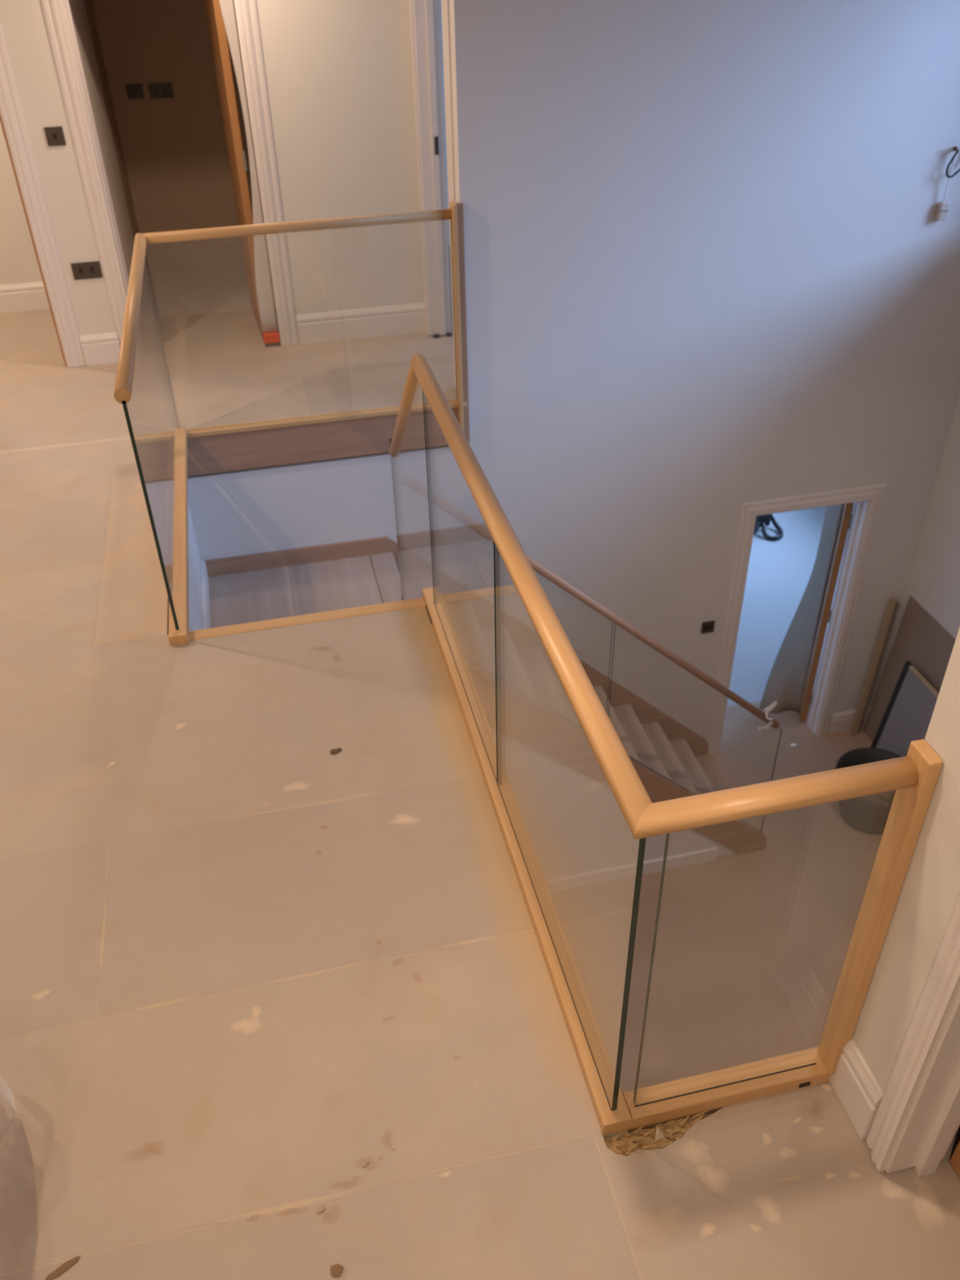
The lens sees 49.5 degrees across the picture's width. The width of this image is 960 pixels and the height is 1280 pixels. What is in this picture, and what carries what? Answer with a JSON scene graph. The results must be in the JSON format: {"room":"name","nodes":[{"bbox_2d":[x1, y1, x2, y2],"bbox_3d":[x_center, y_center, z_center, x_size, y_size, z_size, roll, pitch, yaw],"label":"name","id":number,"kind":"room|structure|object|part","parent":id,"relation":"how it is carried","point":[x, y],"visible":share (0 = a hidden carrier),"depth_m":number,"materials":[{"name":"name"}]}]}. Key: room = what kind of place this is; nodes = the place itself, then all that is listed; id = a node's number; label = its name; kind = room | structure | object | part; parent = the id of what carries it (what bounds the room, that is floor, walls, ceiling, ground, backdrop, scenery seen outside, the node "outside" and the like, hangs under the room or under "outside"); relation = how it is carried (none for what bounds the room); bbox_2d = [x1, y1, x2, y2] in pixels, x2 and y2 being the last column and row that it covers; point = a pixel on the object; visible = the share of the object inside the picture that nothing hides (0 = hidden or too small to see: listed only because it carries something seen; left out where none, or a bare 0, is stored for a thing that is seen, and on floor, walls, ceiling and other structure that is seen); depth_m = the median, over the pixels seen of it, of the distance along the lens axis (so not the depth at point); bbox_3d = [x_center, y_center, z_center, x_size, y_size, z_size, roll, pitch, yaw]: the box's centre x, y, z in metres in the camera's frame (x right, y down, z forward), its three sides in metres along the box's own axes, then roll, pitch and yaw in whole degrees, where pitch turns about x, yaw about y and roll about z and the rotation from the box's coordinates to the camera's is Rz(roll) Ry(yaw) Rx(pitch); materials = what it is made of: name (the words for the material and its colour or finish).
{"room":"stair landing","nodes":[
{"label":"stair landing","id":0,"kind":"room"},
{"bbox_2d":[0,0,253,284],"bbox_3d":[-2.829,-3.112,6.063,4.820,2.450,1.744,-9,37,-10],"label":"wall","id":1,"kind":"structure","parent":0,"point":[172,156],"depth_m":6.83,"materials":[{"name":"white paint"}]},
{"bbox_2d":[0,281,49,313],"bbox_3d":[-3.825,-2.108,6.654,2.780,0.172,0.018,-9,37,-10],"label":"baseboard","id":2,"kind":"structure","parent":1,"relation":"attached to","point":[28,296],"depth_m":6.79,"materials":[{"name":"white paint"}]},
{"bbox_2d":[124,83,144,99],"bbox_3d":[-2.260,-3.592,6.823,0.105,0.088,0.012,-9,37,-10],"label":"socket","id":3,"kind":"object","parent":1,"relation":"attached to","point":[133,91],"visible":1,"depth_m":6.82,"materials":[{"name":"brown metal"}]},
{"bbox_2d":[147,82,173,98],"bbox_3d":[-2.099,-3.612,6.854,0.150,0.088,0.012,-9,37,-10],"label":"double socket","id":4,"kind":"object","parent":1,"relation":"attached to","point":[157,91],"visible":1,"depth_m":6.85,"materials":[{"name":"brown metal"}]},
{"bbox_2d":[40,0,299,346],"bbox_3d":[-1.697,-2.793,5.872,1.023,2.120,0.848,-9,37,-10],"label":"door frame","id":5,"kind":"structure","parent":1,"relation":"in","point":[58,16],"depth_m":5.58,"materials":[{"name":"white paint"}]},
{"bbox_3d":[-2.056,-2.487,5.466,0.095,2.119,0.020,-9,37,-10],"label":"architrave","id":6,"kind":"part","parent":5,"relation":"part of","materials":[{"name":"white paint"}]},
{"bbox_2d":[218,0,278,333],"bbox_3d":[-1.272,-2.615,5.653,0.096,1.925,0.028,-2,36,-1],"label":"sheet","id":7,"kind":"object","parent":5,"relation":"attached to","point":[263,279],"visible":0.95,"depth_m":5.82,"materials":[{"name":"white plastic"}]},
{"bbox_3d":[-1.152,-2.625,5.624,0.095,2.119,0.020,-9,37,-10],"label":"architrave","id":8,"kind":"part","parent":5,"relation":"part of","materials":[{"name":"white paint"}]},
{"bbox_2d":[145,246,244,271],"bbox_3d":[-1.565,-2.815,7.583,1.690,0.120,0.017,-9,37,-10],"label":"baseboard","id":9,"kind":"structure","parent":1,"relation":"attached to","point":[194,259],"depth_m":7.49,"materials":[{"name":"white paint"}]},
{"bbox_2d":[187,502,202,631],"bbox_3d":[-1.378,0.667,5.449,0.114,2.875,1.790,-9,37,-10],"label":"wall","id":10,"kind":"structure","parent":0,"point":[195,620],"depth_m":5.21,"materials":[{"name":"white paint"}]},
{"bbox_2d":[188,597,425,640],"bbox_3d":[-0.677,-0.067,3.941,0.955,0.029,0.060,-9,37,-10],"label":"trim","id":11,"kind":"structure","parent":10,"relation":"attached to","point":[416,602],"depth_m":3.93,"materials":[{"name":"brown wood"}]},
{"bbox_2d":[0,0,424,335],"bbox_3d":[-2.663,-2.570,5.322,4.730,2.450,0.120,-9,37,-10],"label":"wall","id":12,"kind":"structure","parent":0,"point":[339,73],"depth_m":5.63,"materials":[{"name":"white paint"}]},
{"bbox_2d":[0,22,86,367],"bbox_3d":[-2.797,-2.411,5.389,0.983,2.120,0.144,-9,37,-10],"label":"door frame","id":13,"kind":"structure","parent":12,"relation":"in","point":[12,120],"depth_m":5.53,"materials":[{"name":"white paint"}]},
{"bbox_2d":[44,126,66,146],"bbox_3d":[-2.186,-2.590,5.359,0.088,0.088,0.012,-9,37,-10],"label":"light switch","id":14,"kind":"object","parent":12,"relation":"attached to","point":[55,136],"visible":1,"depth_m":5.36,"materials":[{"name":"brown metal"}]},
{"bbox_2d":[71,261,102,279],"bbox_3d":[-2.175,-2.043,5.761,0.150,0.088,0.012,-9,37,-10],"label":"double socket","id":15,"kind":"object","parent":12,"relation":"attached to","point":[84,270],"visible":1,"depth_m":5.76,"materials":[{"name":"brown metal"}]},
{"bbox_2d":[80,332,119,365],"bbox_3d":[-2.184,-1.681,6.019,0.207,0.172,0.018,-9,37,-10],"label":"baseboard","id":16,"kind":"structure","parent":12,"relation":"attached to","point":[98,348],"depth_m":6.01,"materials":[{"name":"white paint"}]},
{"bbox_2d":[295,302,426,344],"bbox_3d":[-0.705,-1.907,6.277,0.785,0.172,0.018,-9,37,-10],"label":"baseboard","id":17,"kind":"structure","parent":12,"relation":"attached to","point":[326,326],"depth_m":6.27,"materials":[{"name":"white paint"}]},
{"bbox_2d":[439,0,449,245],"bbox_3d":[1.191,-3.394,6.313,3.180,2.450,2.835,-9,37,-10],"label":"wall","id":18,"kind":"structure","parent":0,"point":[440,1],"depth_m":7.33,"materials":[{"name":"white paint"}]},
{"bbox_2d":[0,245,959,1279],"bbox_3d":[-0.489,0.018,4.012,7.750,0.268,9.800,-9,37,-10],"label":"floor","id":19,"kind":"structure","parent":0,"point":[246,964],"depth_m":2.68,"materials":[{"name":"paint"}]},
{"bbox_2d":[0,1075,16,1148],"bbox_3d":[-1.325,1.132,2.019,0.814,0.346,0.792,-9,37,-10],"label":"bag","id":20,"kind":"object","parent":19,"relation":"on","point":[5,1091],"visible":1,"depth_m":2.30,"materials":[{"name":"grey"}]},
{"bbox_2d":[45,1256,79,1279],"bbox_3d":[-0.844,1.270,2.105,0.075,0.006,0.017,-30,45,-33],"label":"crumb","id":21,"kind":"object","parent":19,"relation":"on","point":[65,1266],"visible":1,"depth_m":2.10,"materials":[{"name":"brown plant"}]},
{"bbox_2d":[108,762,116,766],"bbox_3d":[-1.166,0.395,3.304,0.021,0.006,0.020,13,39,19],"label":"crumb","id":22,"kind":"object","parent":19,"relation":"on","point":[112,764],"visible":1,"depth_m":3.30,"materials":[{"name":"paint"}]},
{"bbox_2d":[262,332,280,346],"bbox_3d":[-1.250,-1.808,6.244,0.096,0.074,0.087,-9,37,-10],"label":"block","id":23,"kind":"object","parent":19,"relation":"on","point":[270,340],"visible":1,"depth_m":6.21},
{"bbox_2d":[113,201,470,646],"bbox_3d":[-0.609,-0.943,4.464,1.528,1.235,1.900,-9,37,-10],"label":"glass balustrade","id":24,"kind":"object","parent":19,"relation":"on","point":[143,384],"visible":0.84,"depth_m":4.38,"materials":[{"name":"brown wood"}]},
{"bbox_3d":[-1.336,-1.302,4.018,0.052,0.052,1.856,-9,37,-10],"label":"handrail","id":25,"kind":"part","parent":24,"relation":"part of","materials":[{"name":"brown wood"}]},
{"bbox_3d":[-1.323,-0.907,4.285,0.012,0.923,1.818,-9,37,-10],"label":"glass panel","id":26,"kind":"part","parent":24,"relation":"part of","materials":[{"name":"grey"}]},
{"bbox_3d":[-1.307,-0.524,4.529,0.066,0.042,1.835,-9,37,-10],"label":"rail","id":27,"kind":"part","parent":24,"relation":"part of","materials":[{"name":"brown wood"}]},
{"bbox_3d":[-0.850,-1.924,4.848,1.461,0.047,0.047,-9,37,-10],"label":"handrail","id":28,"kind":"part","parent":24,"relation":"part of","materials":[{"name":"brown wood"}]},
{"bbox_3d":[-0.825,-1.540,5.136,1.427,0.931,0.012,-9,37,-10],"label":"glass panel","id":29,"kind":"part","parent":24,"relation":"part of","materials":[{"name":"grey"}]},
{"bbox_3d":[-0.115,-1.570,5.301,0.020,1.235,0.085,-9,37,-10],"label":"half newel post","id":30,"kind":"part","parent":24,"relation":"part of","materials":[{"name":"brown wood"}]},
{"bbox_3d":[-0.087,-1.575,5.306,0.036,1.235,0.024,-9,37,-10],"label":"half newel post","id":31,"kind":"part","parent":24,"relation":"part of","materials":[{"name":"beige wood"}]},
{"bbox_2d":[315,1204,325,1213],"bbox_3d":[-0.336,1.195,2.189,0.020,0.006,0.014,-23,41,-26],"label":"crumb","id":32,"kind":"object","parent":19,"relation":"on","point":[321,1208],"visible":1,"depth_m":2.19,"materials":[{"name":"brown paint"}]},
{"bbox_2d":[329,748,338,754],"bbox_3d":[-0.466,0.354,3.331,0.028,0.012,0.021,-9,37,-10],"label":"crumb","id":33,"kind":"object","parent":19,"relation":"on","point":[333,751],"visible":1,"depth_m":3.33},
{"bbox_2d":[330,1263,343,1276],"bbox_3d":[-0.286,1.265,2.090,0.026,0.010,0.024,-9,37,-10],"label":"crumb","id":34,"kind":"object","parent":19,"relation":"on","point":[336,1269],"visible":1,"depth_m":2.09,"materials":[{"name":"brown plant"}]},
{"bbox_2d":[361,1160,368,1167],"bbox_3d":[-0.249,1.138,2.264,0.016,0.006,0.014,-9,37,-10],"label":"crumb","id":35,"kind":"object","parent":19,"relation":"on","point":[365,1163],"visible":1,"depth_m":2.26,"materials":[{"name":"brown paint"}]},
{"bbox_2d":[654,1126,663,1141],"bbox_3d":[0.392,1.081,2.296,0.025,0.044,0.019,-14,38,-17],"label":"wood splinter","id":36,"kind":"object","parent":19,"relation":"on","point":[659,1135],"visible":1,"depth_m":2.30,"materials":[{"name":"wood"}]},
{"bbox_2d":[389,353,942,1135],"bbox_3d":[0.198,0.091,3.504,0.564,1.805,3.092,-9,37,-10],"label":"glass balustrade","id":37,"kind":"object","parent":19,"relation":"on","point":[914,776],"visible":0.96,"depth_m":2.34,"materials":[{"name":"brown wood"}]},
{"bbox_3d":[-0.285,-0.868,3.978,0.051,0.051,1.064,-9,-5,-10],"label":"handrail","id":38,"kind":"part","parent":37,"relation":"part of","materials":[{"name":"brown wood"}]},
{"bbox_3d":[-0.279,-0.449,4.313,0.012,1.735,0.984,-9,37,-10],"label":"glass panel","id":39,"kind":"part","parent":37,"relation":"part of","materials":[{"name":"grey"}]},
{"bbox_3d":[-0.062,-0.202,3.286,0.012,0.923,0.986,-9,37,-10],"label":"glass panel","id":40,"kind":"part","parent":37,"relation":"part of","materials":[{"name":"grey"}]},
{"bbox_3d":[0.057,0.445,3.166,0.066,0.042,2.198,-9,37,-10],"label":"rail","id":41,"kind":"part","parent":37,"relation":"part of","materials":[{"name":"brown wood"}]},
{"bbox_3d":[0.040,-0.302,2.614,0.055,0.055,2.183,-9,37,-10],"label":"handrail","id":42,"kind":"part","parent":37,"relation":"part of","materials":[{"name":"brown wood"}]},
{"bbox_3d":[0.170,0.392,2.471,0.012,0.923,1.056,-9,37,-10],"label":"glass panel","id":43,"kind":"part","parent":37,"relation":"part of","materials":[{"name":"grey"}]},
{"bbox_2d":[627,1106,725,1132],"bbox_3d":[0.573,1.145,2.469,0.500,0.231,0.040,-9,37,-10],"label":"trim","id":44,"kind":"structure","parent":37,"relation":"attached to","point":[712,1111],"depth_m":2.36,"materials":[{"name":"brown wood"}]},
{"bbox_3d":[0.570,1.016,2.374,0.494,0.042,0.066,-9,37,-10],"label":"rail","id":45,"kind":"part","parent":37,"relation":"part of","materials":[{"name":"brown wood"}]},
{"bbox_3d":[0.557,0.652,2.105,0.455,0.923,0.012,-9,37,-10],"label":"glass panel","id":46,"kind":"part","parent":37,"relation":"part of","materials":[{"name":"grey"}]},
{"bbox_3d":[0.511,0.274,1.817,0.532,0.055,0.055,-9,37,-10],"label":"handrail","id":47,"kind":"part","parent":37,"relation":"part of","materials":[{"name":"brown wood"}]},
{"bbox_3d":[0.792,0.582,2.108,0.028,0.962,0.063,-9,37,-10],"label":"half newel post","id":48,"kind":"part","parent":37,"relation":"part of","materials":[{"name":"brown wood"}]},
{"bbox_2d":[187,0,959,742],"bbox_3d":[0.641,-1.231,5.856,4.550,5.370,0.120,-9,37,-10],"label":"wall","id":49,"kind":"structure","parent":0,"point":[711,270],"depth_m":5.55,"materials":[{"name":"white paint"}]},
{"bbox_2d":[186,407,458,475],"bbox_3d":[-0.809,-1.056,5.479,1.515,0.223,0.021,-9,37,-10],"label":"trim","id":50,"kind":"structure","parent":49,"relation":"attached to","point":[218,453],"depth_m":5.45,"materials":[{"name":"wood"}]},
{"bbox_2d":[186,399,466,438],"bbox_3d":[-0.812,-1.151,5.415,1.515,0.026,0.056,-9,37,-10],"label":"trim","id":51,"kind":"structure","parent":49,"relation":"attached to","point":[193,433],"depth_m":5.38,"materials":[{"name":"brown wood"}]},
{"bbox_2d":[701,620,715,633],"bbox_3d":[1.500,-0.084,6.853,0.088,0.088,0.012,-9,37,-10],"label":"light switch","id":52,"kind":"object","parent":49,"relation":"attached to","point":[708,626],"visible":1,"depth_m":6.85,"materials":[{"name":"brown metal"}]},
{"bbox_2d":[827,706,871,733],"bbox_3d":[2.752,0.590,7.699,0.353,0.172,0.018,-9,37,-10],"label":"baseboard","id":53,"kind":"structure","parent":49,"relation":"attached to","point":[843,721],"depth_m":7.67,"materials":[{"name":"white paint"}]},
{"bbox_2d":[934,146,959,220],"bbox_3d":[2.454,-2.381,5.432,0.129,0.364,0.054,-18,39,-21],"label":"cable tail","id":54,"kind":"object","parent":49,"relation":"attached to","point":[942,211],"visible":1,"depth_m":5.47,"materials":[{"name":"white plastic"}]},
{"bbox_2d":[550,506,882,1092],"bbox_3d":[2.084,0.920,7.500,5.320,0.101,7.700,-9,37,-10],"label":"floor","id":55,"kind":"structure","parent":0,"point":[751,949],"depth_m":6.40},
{"bbox_2d":[200,536,766,892],"bbox_3d":[0.253,0.399,5.713,3.230,2.930,1.802,-9,37,-10],"label":"staircase","id":56,"kind":"structure","parent":55,"relation":"on","point":[580,834],"depth_m":6.11,"materials":[{"name":"white paint"}]},
{"bbox_3d":[-1.417,-0.129,5.388,0.023,0.110,0.914,-9,37,-10],"label":"landing skirting","id":57,"kind":"part","parent":56,"relation":"part of","materials":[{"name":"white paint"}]},
{"bbox_3d":[-1.054,-0.464,5.842,0.985,0.098,0.020,-9,37,-10],"label":"landing skirting","id":58,"kind":"part","parent":56,"relation":"part of","materials":[{"name":"brown wood"}]},
{"bbox_2d":[422,485,782,833],"bbox_3d":[0.731,0.264,5.708,2.170,2.875,0.044,-9,37,-10],"label":"glass balustrade","id":59,"kind":"object","parent":56,"relation":"on","point":[437,501],"visible":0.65,"depth_m":5.45,"materials":[{"name":"grey"}]},
{"bbox_3d":[0.187,-0.066,5.312,1.035,1.791,0.012,-9,37,-10],"label":"glass panel","id":60,"kind":"part","parent":59,"relation":"part of","materials":[{"name":"grey"}]},
{"bbox_3d":[0.710,-0.108,5.431,2.852,0.044,0.044,30,22,-32],"label":"handrail","id":61,"kind":"part","parent":59,"relation":"part of","materials":[{"name":"beige wood"}]},
{"bbox_3d":[1.261,0.579,6.089,1.101,1.895,0.012,-9,37,-10],"label":"glass panel","id":62,"kind":"part","parent":59,"relation":"part of","materials":[{"name":"grey"}]},
{"bbox_2d":[758,701,777,731],"bbox_3d":[1.670,0.440,6.056,0.093,0.204,0.019,-9,37,-10],"label":"wrapping","id":63,"kind":"object","parent":59,"relation":"attached to","point":[771,707],"visible":1,"depth_m":6.04,"materials":[{"name":"plastic"}]},
{"bbox_3d":[0.671,0.810,6.093,2.038,1.801,0.024,-9,37,-10],"label":"spandrel panel","id":64,"kind":"part","parent":56,"relation":"part of","materials":[{"name":"white paint"}]},
{"bbox_3d":[0.614,1.519,6.567,1.878,0.100,0.018,-9,37,-10],"label":"spandrel skirting","id":65,"kind":"part","parent":56,"relation":"part of","materials":[{"name":"white paint"}]},
{"bbox_2d":[753,513,783,540],"bbox_3d":[2.736,-1.113,9.993,0.358,0.205,0.287,8,37,12],"label":"coil","id":66,"kind":"object","parent":55,"relation":"on","point":[762,521],"visible":0.7,"depth_m":9.97,"materials":[{"name":"black plastic"}]},
{"bbox_2d":[790,742,796,746],"bbox_3d":[2.288,0.768,7.606,0.040,0.012,0.030,-9,37,-10],"label":"scrap","id":67,"kind":"object","parent":55,"relation":"on","point":[794,744],"visible":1,"depth_m":7.60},
{"bbox_2d":[835,747,901,834],"bbox_3d":[2.620,1.012,6.920,0.584,0.418,0.550,-9,37,-10],"label":"tub","id":68,"kind":"object","parent":55,"relation":"on","point":[868,814],"visible":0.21,"depth_m":6.85,"materials":[{"name":"black plastic"}]},
{"bbox_2d":[877,790,893,799],"bbox_3d":[2.657,1.005,6.823,0.096,0.060,0.100,20,42,27],"label":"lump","id":69,"kind":"object","parent":68,"relation":"on","point":[888,795],"visible":0.63,"depth_m":6.79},
{"bbox_2d":[849,598,897,736],"bbox_3d":[2.776,0.214,7.373,0.035,1.168,0.150,30,46,35],"label":"trim board","id":70,"kind":"object","parent":55,"relation":"on","point":[891,605],"visible":1,"depth_m":7.34,"materials":[{"name":"wood"}]},
{"bbox_2d":[857,602,899,733],"bbox_3d":[2.826,0.216,7.405,0.108,1.121,0.023,-29,44,-32],"label":"trim board","id":71,"kind":"object","parent":55,"relation":"on","point":[897,604],"visible":1,"depth_m":7.38,"materials":[{"name":"wood"}]},
{"bbox_2d":[870,661,938,756],"bbox_3d":[2.892,0.617,7.094,0.130,0.841,0.445,-9,37,-10],"label":"framed panel","id":72,"kind":"object","parent":55,"relation":"on","point":[907,717],"visible":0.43,"depth_m":7.04,"materials":[{"name":"black plastic"}]},
{"bbox_2d":[862,595,955,742],"bbox_3d":[3.072,0.689,6.693,0.096,1.189,1.750,-9,37,-10],"label":"leaning board","id":73,"kind":"object","parent":55,"relation":"on","point":[920,640],"visible":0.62,"depth_m":7.03,"materials":[{"name":"wood"}]},
{"bbox_2d":[852,626,959,1093],"bbox_3d":[2.602,1.758,1.730,3.020,5.370,2.820,-9,37,-10],"label":"wall","id":74,"kind":"structure","parent":0,"point":[930,892],"depth_m":1.94,"materials":[{"name":"white paint"}]},
{"bbox_2d":[829,1038,883,1139],"bbox_3d":[0.825,0.981,2.299,0.018,0.172,0.158,-9,37,-10],"label":"baseboard","id":75,"kind":"structure","parent":74,"relation":"attached to","point":[855,1086],"depth_m":2.28,"materials":[{"name":"white paint"}]},
{"bbox_2d":[866,894,959,1177],"bbox_3d":[1.357,0.452,1.367,0.898,2.112,0.942,-9,37,-10],"label":"door frame","id":76,"kind":"structure","parent":74,"relation":"in","point":[916,1121],"depth_m":2.05,"materials":[{"name":"white paint"}]},
{"bbox_2d":[891,393,959,647],"bbox_3d":[3.437,-0.418,4.660,0.250,5.370,4.195,-9,37,-10],"label":"wall","id":77,"kind":"structure","parent":0,"point":[934,583],"depth_m":6.62,"materials":[{"name":"white paint"}]},
{"bbox_3d":[2.244,-1.452,8.391,4.000,2.660,3.645,-9,37,-10],"label":"wall","id":78,"kind":"structure","parent":0,"visible":0},
{"bbox_2d":[707,483,886,754],"bbox_3d":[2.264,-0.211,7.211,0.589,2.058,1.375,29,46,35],"label":"door frame","id":79,"kind":"structure","parent":78,"relation":"in","point":[862,525],"depth_m":6.96,"materials":[{"name":"white paint"}]},
{"bbox_3d":[1.665,-0.007,6.952,0.088,2.057,0.020,-9,37,-10],"label":"architrave","id":80,"kind":"part","parent":79,"relation":"part of","materials":[{"name":"white paint"}]},
{"bbox_2d":[759,503,843,713],"bbox_3d":[2.307,-0.407,7.566,0.305,1.928,0.644,5,37,8],"label":"sheet","id":81,"kind":"object","parent":79,"relation":"attached to","point":[785,684],"visible":0.8,"depth_m":7.76,"materials":[{"name":"plastic"}]},
{"bbox_3d":[2.071,-0.864,6.444,0.961,0.088,0.020,-9,37,-10],"label":"architrave","id":82,"kind":"part","parent":79,"relation":"part of","materials":[{"name":"white paint"}]},
{"bbox_3d":[2.516,-0.136,7.101,0.088,2.057,0.020,-9,37,-10],"label":"architrave","id":83,"kind":"part","parent":79,"relation":"part of","materials":[{"name":"white paint"}]},
{"bbox_3d":[-0.178,-2.618,5.304,0.120,2.450,0.971,-9,37,-10],"label":"wall","id":84,"kind":"structure","parent":0,"visible":0},
{"bbox_2d":[408,0,456,388],"bbox_3d":[-0.178,-2.469,5.389,0.144,2.110,0.973,-9,37,-10],"label":"door frame","id":85,"kind":"structure","parent":84,"relation":"in","point":[424,14],"depth_m":5.63,"materials":[{"name":"white paint"}]},
{"bbox_3d":[-0.339,-2.719,5.729,0.020,2.104,0.080,-9,37,-10],"label":"architrave","id":86,"kind":"part","parent":85,"relation":"part of","materials":[{"name":"white paint"}]},
{"bbox_3d":[-0.237,-2.698,5.685,0.022,0.090,0.004,-9,37,-10],"label":"strike plate","id":87,"kind":"part","parent":85,"relation":"part of","materials":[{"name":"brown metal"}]},
{"bbox_3d":[-0.138,-2.206,5.025,0.020,2.104,0.080,-9,37,-10],"label":"architrave","id":88,"kind":"part","parent":85,"relation":"part of","materials":[{"name":"white paint"}]}
]}

